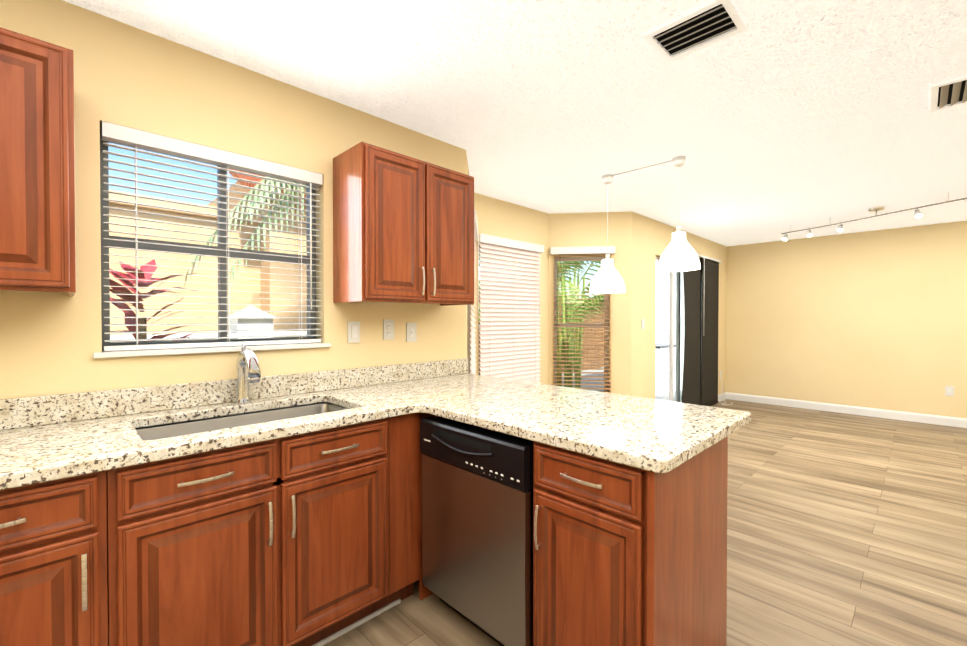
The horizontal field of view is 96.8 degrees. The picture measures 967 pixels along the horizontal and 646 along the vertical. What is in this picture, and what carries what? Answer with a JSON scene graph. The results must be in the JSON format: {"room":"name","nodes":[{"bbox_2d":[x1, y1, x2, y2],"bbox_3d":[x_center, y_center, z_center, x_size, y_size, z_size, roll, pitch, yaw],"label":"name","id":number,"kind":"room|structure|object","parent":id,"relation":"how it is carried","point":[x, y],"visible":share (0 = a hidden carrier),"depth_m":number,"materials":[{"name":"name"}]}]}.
{"room":"kitchen","nodes":[
{"label":"kitchen","id":0,"kind":"room"},
{"bbox_2d":[0,0,465,398],"bbox_3d":[-1.437,0.051,1.788,3.500,2.440,0.200,-1,1,-44],"label":"wall","id":1,"kind":"structure","parent":0,"point":[127,75],"depth_m":1.80,"materials":[{"name":"paint"}]},
{"bbox_2d":[0,27,75,295],"bbox_3d":[-1.542,-0.477,1.286,0.455,0.762,0.355,-1,1,-44],"label":"upper cabinet","id":2,"kind":"object","parent":1,"relation":"attached to","point":[37,205],"visible":1,"depth_m":1.29,"materials":[{"name":"brown wood"}]},
{"bbox_2d":[100,129,315,350],"bbox_3d":[-1.228,-0.332,2.021,0.870,0.880,0.055,-1,1,-44],"label":"kitchen window","id":3,"kind":"structure","parent":1,"relation":"in","point":[145,246],"depth_m":1.98,"materials":[{"name":"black metal"}]},
{"bbox_2d":[101,121,322,350],"bbox_3d":[-1.163,-0.332,1.954,0.856,0.874,0.062,-1,1,-44],"label":"window blind","id":4,"kind":"object","parent":3,"relation":"attached to","point":[130,137],"visible":0.83,"depth_m":1.89,"materials":[{"name":"white plastic"}]},
{"bbox_2d":[93,343,330,357],"bbox_3d":[-1.170,0.118,1.966,0.920,0.021,0.122,-1,1,-44],"label":"window sill","id":5,"kind":"structure","parent":1,"relation":"attached to","point":[142,352],"depth_m":1.84,"materials":[{"name":"white stone"}]},
{"bbox_2d":[0,358,467,429],"bbox_3d":[-0.952,0.302,2.108,2.358,0.102,0.021,-1,1,-44],"label":"backsplash","id":6,"kind":"structure","parent":1,"relation":"attached to","point":[37,410],"depth_m":1.81,"materials":[{"name":"beige stone"}]},
{"bbox_2d":[348,321,359,342],"bbox_3d":[-0.709,0.050,2.352,0.072,0.117,0.013,-1,1,-44],"label":"light switch","id":7,"kind":"object","parent":1,"relation":"attached to","point":[353,331],"visible":1,"depth_m":2.35,"materials":[{"name":"white plastic"}]},
{"bbox_2d":[383,319,393,339],"bbox_3d":[-0.553,0.038,2.507,0.072,0.117,0.010,-1,1,-44],"label":"electrical outlet","id":8,"kind":"object","parent":1,"relation":"attached to","point":[388,329],"visible":1,"depth_m":2.50,"materials":[{"name":"white plastic"}]},
{"bbox_2d":[333,142,473,305],"bbox_3d":[-0.408,-0.489,2.399,0.737,0.762,0.355,-1,1,-44],"label":"upper cabinet","id":9,"kind":"object","parent":1,"relation":"attached to","point":[403,228],"visible":1,"depth_m":2.21,"materials":[{"name":"brown wood"}]},
{"bbox_2d":[406,323,416,341],"bbox_3d":[-0.438,0.057,2.619,0.072,0.117,0.012,-1,1,-44],"label":"electrical outlet plate","id":10,"kind":"object","parent":1,"relation":"attached to","point":[411,332],"visible":1,"depth_m":2.62,"materials":[{"name":"white plastic"}]},
{"bbox_2d":[466,152,470,373],"bbox_3d":[-0.213,0.033,3.466,0.200,2.440,1.045,0,1,1],"label":"wall","id":11,"kind":"structure","parent":0,"point":[468,329],"depth_m":3.74,"materials":[{"name":"paint"}]},
{"bbox_2d":[470,210,478,374],"bbox_3d":[-0.077,0.013,3.423,0.064,1.640,0.722,0,1,1],"label":"window blind","id":12,"kind":"object","parent":11,"relation":"attached to","point":[472,351],"visible":0.56,"depth_m":3.40,"materials":[{"name":"white paint"}]},
{"bbox_2d":[472,192,548,383],"bbox_3d":[0.235,0.023,4.382,1.160,2.440,0.200,-1,1,-44],"label":"wall","id":13,"kind":"structure","parent":0,"point":[502,218],"depth_m":4.37,"materials":[{"name":"paint"}]},
{"bbox_2d":[479,247,529,373],"bbox_3d":[0.183,0.033,4.349,0.860,1.520,0.055,-1,1,-44],"label":"bay window","id":14,"kind":"structure","parent":13,"relation":"in","point":[501,268],"depth_m":4.29,"materials":[{"name":"white"}]},
{"bbox_2d":[476,233,543,382],"bbox_3d":[0.289,0.004,4.240,0.940,1.640,0.064,-1,1,-44],"label":"window blind","id":15,"kind":"object","parent":14,"relation":"attached to","point":[509,334],"visible":0.79,"depth_m":4.22,"materials":[{"name":"white paint"}]},
{"bbox_2d":[63,0,966,245],"bbox_3d":[2.212,-1.249,2.203,9.310,0.150,6.100,-1,1,-44],"label":"ceiling","id":16,"kind":"structure","parent":0,"point":[774,120],"depth_m":2.19,"materials":[{"name":"white paint"}]},
{"bbox_2d":[589,174,625,293],"bbox_3d":[1.004,-0.717,3.475,0.284,0.940,0.284,-1,1,-44],"label":"pendant lamp","id":17,"kind":"object","parent":16,"relation":"hanging from","point":[607,278],"visible":1,"depth_m":3.41,"materials":[{"name":"white"}]},
{"bbox_2d":[612,160,671,175],"bbox_3d":[1.204,-1.179,3.274,0.017,0.006,0.500,-1,1,-44],"label":"pendant cord link","id":18,"kind":"object","parent":16,"relation":"attached to","point":[641,168],"visible":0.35,"depth_m":3.27,"materials":[{"name":"white paint"}]},
{"bbox_2d":[657,156,700,271],"bbox_3d":[1.404,-0.783,3.082,0.284,0.800,0.284,-1,1,-44],"label":"pendant lamp","id":19,"kind":"object","parent":16,"relation":"hanging from","point":[679,254],"visible":1,"depth_m":3.02,"materials":[{"name":"white"}]},
{"bbox_2d":[643,0,746,62],"bbox_3d":[0.843,-1.161,1.715,0.250,0.016,0.310,-1,1,-44],"label":"ceiling vent","id":20,"kind":"object","parent":16,"relation":"in","point":[706,25],"visible":1,"depth_m":1.70,"materials":[{"name":"white metal"}]},
{"bbox_2d":[781,192,966,240],"bbox_3d":[4.117,-1.105,4.361,0.127,0.183,2.191,0,1,-19],"label":"rail","id":21,"kind":"object","parent":16,"relation":"attached to","point":[918,213],"visible":1,"depth_m":4.46,"materials":[{"name":"silver metal"}]},
{"bbox_2d":[930,76,966,111],"bbox_3d":[2.483,-1.165,2.092,0.360,0.014,0.420,-1,1,-44],"label":"ceiling vent","id":22,"kind":"object","parent":16,"relation":"in","point":[949,93],"visible":0.94,"depth_m":2.18,"materials":[{"name":"white metal"}]},
{"bbox_2d":[549,211,631,395],"bbox_3d":[1.120,0.019,4.774,0.976,2.440,0.200,0,1,6],"label":"wall","id":23,"kind":"structure","parent":0,"point":[588,229],"depth_m":4.64,"materials":[{"name":"paint"}]},
{"bbox_2d":[554,257,608,391],"bbox_3d":[1.084,0.029,4.791,0.600,1.520,0.055,0,1,6],"label":"bay window","id":24,"kind":"structure","parent":23,"relation":"in","point":[559,259],"depth_m":4.79,"materials":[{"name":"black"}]},
{"bbox_2d":[550,246,614,392],"bbox_3d":[1.068,0.000,4.641,0.680,1.640,0.066,0,1,6],"label":"window blind","id":25,"kind":"object","parent":24,"relation":"attached to","point":[578,250],"visible":0.9,"depth_m":4.64,"materials":[{"name":"white paint"}]},
{"bbox_2d":[323,399,966,645],"bbox_3d":[2.212,1.341,2.231,9.310,0.150,6.100,-1,1,-44],"label":"floor","id":26,"kind":"structure","parent":0,"point":[843,529],"depth_m":2.48,"materials":[{"name":"brown wood"}]},
{"bbox_2d":[0,471,107,645],"bbox_3d":[-1.397,0.838,1.230,0.453,0.876,0.645,-1,1,-44],"label":"base cabinet","id":27,"kind":"object","parent":26,"relation":"on","point":[53,566],"visible":0.92,"depth_m":1.11,"materials":[{"name":"brown wood"}]},
{"bbox_2d":[0,373,531,489],"bbox_3d":[-0.727,0.375,1.882,2.360,0.038,0.661,-1,1,-44],"label":"countertop","id":28,"kind":"structure","parent":27,"relation":"on","point":[368,403],"depth_m":1.56,"materials":[{"name":"beige stone"}]},
{"bbox_2d":[136,402,346,439],"bbox_3d":[-0.909,0.507,1.719,0.824,0.222,0.469,-1,1,-44],"label":"undermount sink","id":29,"kind":"object","parent":28,"relation":"in","point":[186,428],"visible":0.02,"depth_m":1.84,"materials":[{"name":"silver metal"}]},
{"bbox_2d":[234,343,260,403],"bbox_3d":[-1.019,0.224,1.857,0.066,0.264,0.220,-1,1,-44],"label":"faucet","id":30,"kind":"object","parent":28,"relation":"on","point":[248,371],"visible":1,"depth_m":1.89,"materials":[{"name":"silver metal"}]},
{"bbox_2d":[106,418,388,645],"bbox_3d":[-0.913,0.833,1.705,0.900,0.876,0.645,-1,1,-44],"label":"base cabinet","id":31,"kind":"object","parent":26,"relation":"on","point":[283,541],"visible":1,"depth_m":1.44,"materials":[{"name":"brown wood"}]},
{"bbox_2d":[380,413,438,612],"bbox_3d":[-0.341,0.827,2.301,0.748,0.876,0.595,-1,1,-44],"label":"base cabinet","id":32,"kind":"object","parent":26,"relation":"on","point":[405,513],"visible":0.29,"depth_m":1.89,"materials":[{"name":"brown wood"}]},
{"bbox_2d":[420,417,532,645],"bbox_3d":[0.144,0.843,1.891,0.620,0.844,0.594,-1,1,-44],"label":"dishwasher","id":33,"kind":"object","parent":26,"relation":"on","point":[477,526],"visible":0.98,"depth_m":1.63,"materials":[{"name":"silver"}]},
{"bbox_2d":[533,436,727,645],"bbox_3d":[0.536,0.835,1.544,0.633,0.876,0.435,-1,1,-44],"label":"base cabinet","id":34,"kind":"object","parent":26,"relation":"on","point":[625,555],"visible":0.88,"depth_m":1.30,"materials":[{"name":"brown wood"}]},
{"bbox_2d":[420,382,750,472],"bbox_3d":[0.407,0.375,1.797,0.860,0.038,1.050,-1,1,-44],"label":"countertop","id":35,"kind":"structure","parent":34,"relation":"on","point":[655,435],"depth_m":1.59,"materials":[{"name":"beige stone"}]},
{"bbox_2d":[631,212,726,398],"bbox_3d":[2.742,0.007,5.889,3.410,2.440,0.200,-1,1,-44],"label":"wall","id":36,"kind":"structure","parent":0,"point":[651,239],"depth_m":4.93,"materials":[{"name":"paint"}]},
{"bbox_2d":[641,319,644,328],"bbox_3d":[1.786,0.014,4.800,0.072,0.117,0.013,-1,1,-44],"label":"light switch","id":37,"kind":"object","parent":36,"relation":"attached to","point":[642,323],"visible":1,"depth_m":4.79,"materials":[{"name":"white plastic"}]},
{"bbox_2d":[656,256,701,401],"bbox_3d":[2.649,0.208,5.800,1.950,2.040,0.080,-1,1,-44],"label":"door","id":38,"kind":"structure","parent":36,"relation":"in","point":[678,276],"depth_m":5.75,"materials":[{"name":"white"}]},
{"bbox_2d":[681,254,720,405],"bbox_3d":[3.034,0.134,5.957,1.400,2.125,0.074,-1,1,-44],"label":"vertical blind","id":39,"kind":"object","parent":36,"relation":"attached to","point":[700,385],"visible":0.9,"depth_m":5.96,"materials":[{"name":"fabric"}]},
{"bbox_2d":[718,392,725,401],"bbox_3d":[2.745,1.173,5.755,3.210,0.110,0.012,-1,1,-44],"label":"baseboard","id":40,"kind":"structure","parent":36,"relation":"attached to","point":[721,396],"depth_m":6.71,"materials":[{"name":"white paint"}]},
{"bbox_2d":[726,220,966,418],"bbox_3d":[5.779,0.015,5.086,0.200,2.440,5.200,-1,1,-44],"label":"wall","id":41,"kind":"structure","parent":0,"point":[876,319],"depth_m":5.75,"materials":[{"name":"paint"}]},
{"bbox_2d":[726,392,966,427],"bbox_3d":[5.632,1.181,5.095,0.012,0.110,5.000,-1,1,-44],"label":"baseboard","id":42,"kind":"structure","parent":41,"relation":"attached to","point":[914,417],"depth_m":5.75,"materials":[{"name":"white paint"}]},
{"bbox_2d":[945,386,953,395],"bbox_3d":[5.584,0.815,5.141,0.010,0.117,0.072,-1,1,-44],"label":"electrical outlet","id":43,"kind":"object","parent":41,"relation":"attached to","point":[949,390],"visible":1,"depth_m":5.14,"materials":[{"name":"white plastic"}]},
{"label":"outside","id":44,"kind":"structure","parent":0,"visible":0},
{"bbox_2d":[562,367,603,389],"bbox_3d":[-5.340,1.417,9.707,30.000,0.140,15.050,-1,1,-44],"label":"ground","id":45,"kind":"structure","parent":44,"point":[588,382],"depth_m":10.19,"materials":[{"name":"grey concrete"}]},
{"bbox_2d":[109,168,306,334],"bbox_3d":[-6.616,-0.750,5.630,12.700,4.280,5.250,-1,1,-44],"label":"building","id":46,"kind":"structure","parent":45,"relation":"on","point":[260,275],"depth_m":5.77,"materials":[{"name":"paint"}]},
{"bbox_2d":[110,305,306,342],"bbox_3d":[-4.099,0.623,3.007,6.400,1.590,0.420,-1,1,-44],"label":"wall","id":47,"kind":"structure","parent":45,"relation":"on","point":[244,333],"depth_m":4.43,"materials":[{"name":"white paint"}]},
{"bbox_2d":[109,177,603,386],"bbox_3d":[-0.558,-0.800,5.609,8.243,4.384,3.012,-1,1,-44],"label":"plants","id":48,"kind":"object","parent":45,"relation":"on","point":[124,277],"depth_m":4.39,"materials":[{"name":"green plant"}]},
{"bbox_2d":[479,292,603,374],"bbox_3d":[2.628,0.309,11.855,9.600,2.030,0.070,-1,1,-44],"label":"fence","id":49,"kind":"object","parent":45,"relation":"on","point":[592,347],"depth_m":12.26,"materials":[{"name":"brown wood"}]},
{"bbox_2d":[655,390,681,401],"bbox_3d":[2.388,1.310,6.578,3.450,0.140,1.240,-1,1,-44],"label":"patio slab","id":50,"kind":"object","parent":45,"relation":"on","point":[664,397],"depth_m":7.11,"materials":[{"name":"white concrete"}]},
{"bbox_2d":[655,262,684,395],"bbox_3d":[3.663,-0.019,8.369,3.000,2.760,1.950,-1,1,-44],"label":"wall","id":51,"kind":"structure","parent":45,"relation":"on","point":[662,341],"depth_m":7.82,"materials":[{"name":"white"}]}
]}

